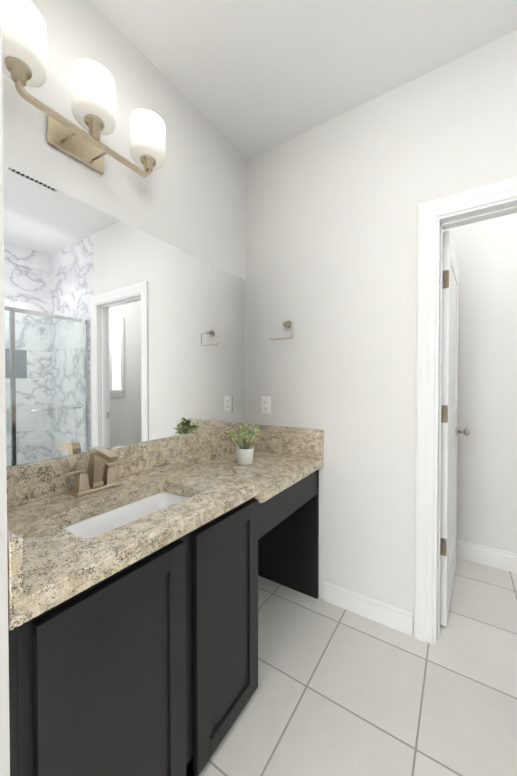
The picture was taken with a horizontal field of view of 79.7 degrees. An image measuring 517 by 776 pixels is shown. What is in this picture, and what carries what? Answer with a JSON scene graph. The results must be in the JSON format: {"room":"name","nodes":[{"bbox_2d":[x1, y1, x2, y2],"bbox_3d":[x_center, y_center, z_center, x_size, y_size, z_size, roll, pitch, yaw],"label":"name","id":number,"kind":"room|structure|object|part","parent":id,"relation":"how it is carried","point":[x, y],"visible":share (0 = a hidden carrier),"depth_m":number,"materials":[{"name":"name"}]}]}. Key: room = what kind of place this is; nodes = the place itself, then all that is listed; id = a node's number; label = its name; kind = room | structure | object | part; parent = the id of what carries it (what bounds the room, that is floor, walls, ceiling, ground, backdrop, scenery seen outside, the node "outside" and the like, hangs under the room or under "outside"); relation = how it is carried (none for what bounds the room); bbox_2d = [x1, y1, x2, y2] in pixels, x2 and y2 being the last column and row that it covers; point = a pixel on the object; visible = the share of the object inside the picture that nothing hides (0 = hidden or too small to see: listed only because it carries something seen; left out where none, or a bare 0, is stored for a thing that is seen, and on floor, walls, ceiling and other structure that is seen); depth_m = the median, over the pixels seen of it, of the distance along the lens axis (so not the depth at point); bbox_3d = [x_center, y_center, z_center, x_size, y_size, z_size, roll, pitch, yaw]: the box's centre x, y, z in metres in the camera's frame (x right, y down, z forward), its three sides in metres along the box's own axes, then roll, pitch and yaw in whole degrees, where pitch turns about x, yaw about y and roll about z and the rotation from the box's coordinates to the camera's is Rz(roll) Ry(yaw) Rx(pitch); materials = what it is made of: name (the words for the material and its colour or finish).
{"room":"bathroom","nodes":[
{"label":"bathroom","id":0,"kind":"room"},
{"bbox_2d":[0,0,9,775],"bbox_3d":[-0.704,-0.126,0.640,0.540,2.740,0.120,1,1,33],"label":"wall","id":1,"kind":"structure","parent":0,"point":[4,718],"depth_m":0.54,"materials":[{"name":"paint"}]},
{"bbox_2d":[7,527,25,602],"bbox_3d":[-0.653,0.327,0.699,0.522,0.112,0.020,1,1,33],"label":"backsplash","id":2,"kind":"structure","parent":1,"relation":"attached to","point":[16,542],"depth_m":0.56,"materials":[{"name":"beige stone"}]},
{"bbox_2d":[2,0,245,466],"bbox_3d":[-1.125,-0.125,0.572,0.109,2.740,3.907,1,1,33],"label":"wall","id":3,"kind":"structure","parent":0,"point":[118,333],"depth_m":1.29,"materials":[{"name":"white paint"}]},
{"bbox_2d":[1,0,165,176],"bbox_3d":[-0.600,-0.969,1.103,0.194,0.237,0.587,1,1,33],"label":"sconce","id":4,"kind":"object","parent":3,"relation":"attached to","point":[24,59],"visible":0.98,"depth_m":1.04,"materials":[{"name":"white glass"}]},
{"bbox_2d":[6,423,245,506],"bbox_3d":[-0.481,0.329,1.461,0.020,0.167,1.484,1,1,33],"label":"backsplash","id":5,"kind":"structure","parent":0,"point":[26,483],"depth_m":1.35,"materials":[{"name":"beige stone"}]},
{"bbox_2d":[92,0,516,159],"bbox_3d":[0.888,-1.534,-0.197,4.700,0.100,5.050,1,1,33],"label":"ceiling","id":6,"kind":"structure","parent":0,"point":[248,79],"depth_m":1.37,"materials":[{"name":"paint"}]},
{"bbox_2d":[199,558,516,775],"bbox_3d":[0.888,1.306,-0.157,4.700,0.100,5.050,1,1,33],"label":"floor","id":7,"kind":"structure","parent":0,"point":[339,691],"depth_m":1.25,"materials":[{"name":"tile"}]},
{"bbox_2d":[8,447,318,775],"bbox_3d":[-0.265,0.827,1.327,0.537,0.814,1.484,1,1,33],"label":"bathroom vanity","id":8,"kind":"object","parent":7,"relation":"on","point":[135,570],"depth_m":0.86,"materials":[{"name":"wood"}]},
{"bbox_2d":[7,459,322,622],"bbox_3d":[-0.259,0.417,1.317,0.550,0.085,1.484,1,1,33],"label":"countertop","id":9,"kind":"structure","parent":8,"relation":"on","point":[60,557],"depth_m":0.91,"materials":[{"name":"beige stone"}]},
{"bbox_2d":[54,446,129,498],"bbox_3d":[-0.564,0.297,1.121,0.149,0.159,0.258,1,1,33],"label":"faucet","id":10,"kind":"object","parent":9,"relation":"on","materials":[{"name":"beige metal"}]},
{"bbox_2d":[63,492,186,537],"bbox_3d":[-0.409,0.496,1.024,0.249,0.142,0.454,1,1,33],"label":"sink","id":11,"kind":"object","parent":9,"relation":"in","point":[96,523],"depth_m":1.10,"materials":[{"name":"ceramic"}]},
{"bbox_2d":[222,421,259,464],"bbox_3d":[-0.079,0.292,1.689,0.200,0.232,0.190,1,1,33],"label":"potted plant","id":12,"kind":"object","parent":9,"relation":"on","point":[245,453],"visible":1,"depth_m":1.65,"materials":[{"name":"green plant"}]},
{"bbox_2d":[246,30,516,634],"bbox_3d":[0.714,-0.140,1.634,1.831,2.740,0.120,1,1,33],"label":"wall","id":13,"kind":"structure","parent":0,"point":[331,240],"depth_m":1.66,"materials":[{"name":"paint"}]},
{"bbox_2d":[261,396,270,413],"bbox_3d":[0.047,0.112,1.996,0.070,0.114,0.007,1,1,33],"label":"electrical outlet plate","id":14,"kind":"object","parent":13,"relation":"attached to","point":[265,405],"visible":1,"depth_m":1.99,"materials":[{"name":"plastic"}]},
{"bbox_2d":[269,321,292,339],"bbox_3d":[0.148,-0.354,1.897,0.163,0.115,0.052,1,1,33],"label":"hanger","id":15,"kind":"object","parent":13,"relation":"attached to","point":[286,324],"visible":1,"depth_m":1.87,"materials":[{"name":"silver metal"}]},
{"bbox_2d":[246,423,323,458],"bbox_3d":[0.149,0.322,1.923,0.529,0.167,0.020,1,1,33],"label":"backsplash","id":16,"kind":"structure","parent":13,"relation":"attached to","point":[292,440],"depth_m":1.88,"materials":[{"name":"beige stone"}]},
{"bbox_2d":[324,580,412,635],"bbox_3d":[0.574,1.173,1.665,0.462,0.115,0.013,1,1,33],"label":"baseboard","id":17,"kind":"structure","parent":13,"relation":"attached to","point":[383,613],"depth_m":1.65,"materials":[{"name":"white wood"}]},
{"bbox_2d":[440,230,469,626],"bbox_3d":[1.145,0.211,1.825,0.186,2.010,0.729,1,1,33],"label":"door","id":18,"kind":"structure","parent":13,"relation":"in","point":[450,431],"depth_m":1.60,"materials":[{"name":"white wood"}]},
{"bbox_3d":[0.930,0.132,1.556,0.036,1.449,0.044,1,1,33],"label":"door hinges","id":19,"kind":"part","parent":18,"relation":"part of","materials":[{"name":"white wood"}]},
{"bbox_3d":[1.310,0.289,2.079,0.186,0.062,0.064,1,1,33],"label":"knob","id":20,"kind":"part","parent":18,"relation":"part of","materials":[{"name":"silver metal"}]},
{"bbox_2d":[414,176,516,643],"bbox_3d":[1.177,0.174,1.337,0.880,2.122,0.158,1,1,33],"label":"door frame","id":21,"kind":"structure","parent":13,"relation":"attached to","point":[429,212],"depth_m":1.49,"materials":[{"name":"white wood"}]},
{"bbox_2d":[443,213,516,553],"bbox_3d":[2.614,-0.138,1.509,3.450,2.740,0.100,1,1,33],"label":"wall","id":22,"kind":"structure","parent":0,"point":[485,251],"depth_m":2.13,"materials":[{"name":"paint"}]},
{"bbox_2d":[456,540,516,572],"bbox_3d":[2.583,1.170,1.480,3.250,0.125,0.013,1,1,33],"label":"baseboard","id":23,"kind":"structure","parent":22,"relation":"attached to","point":[492,557],"depth_m":2.13,"materials":[{"name":"white wood"}]}
]}

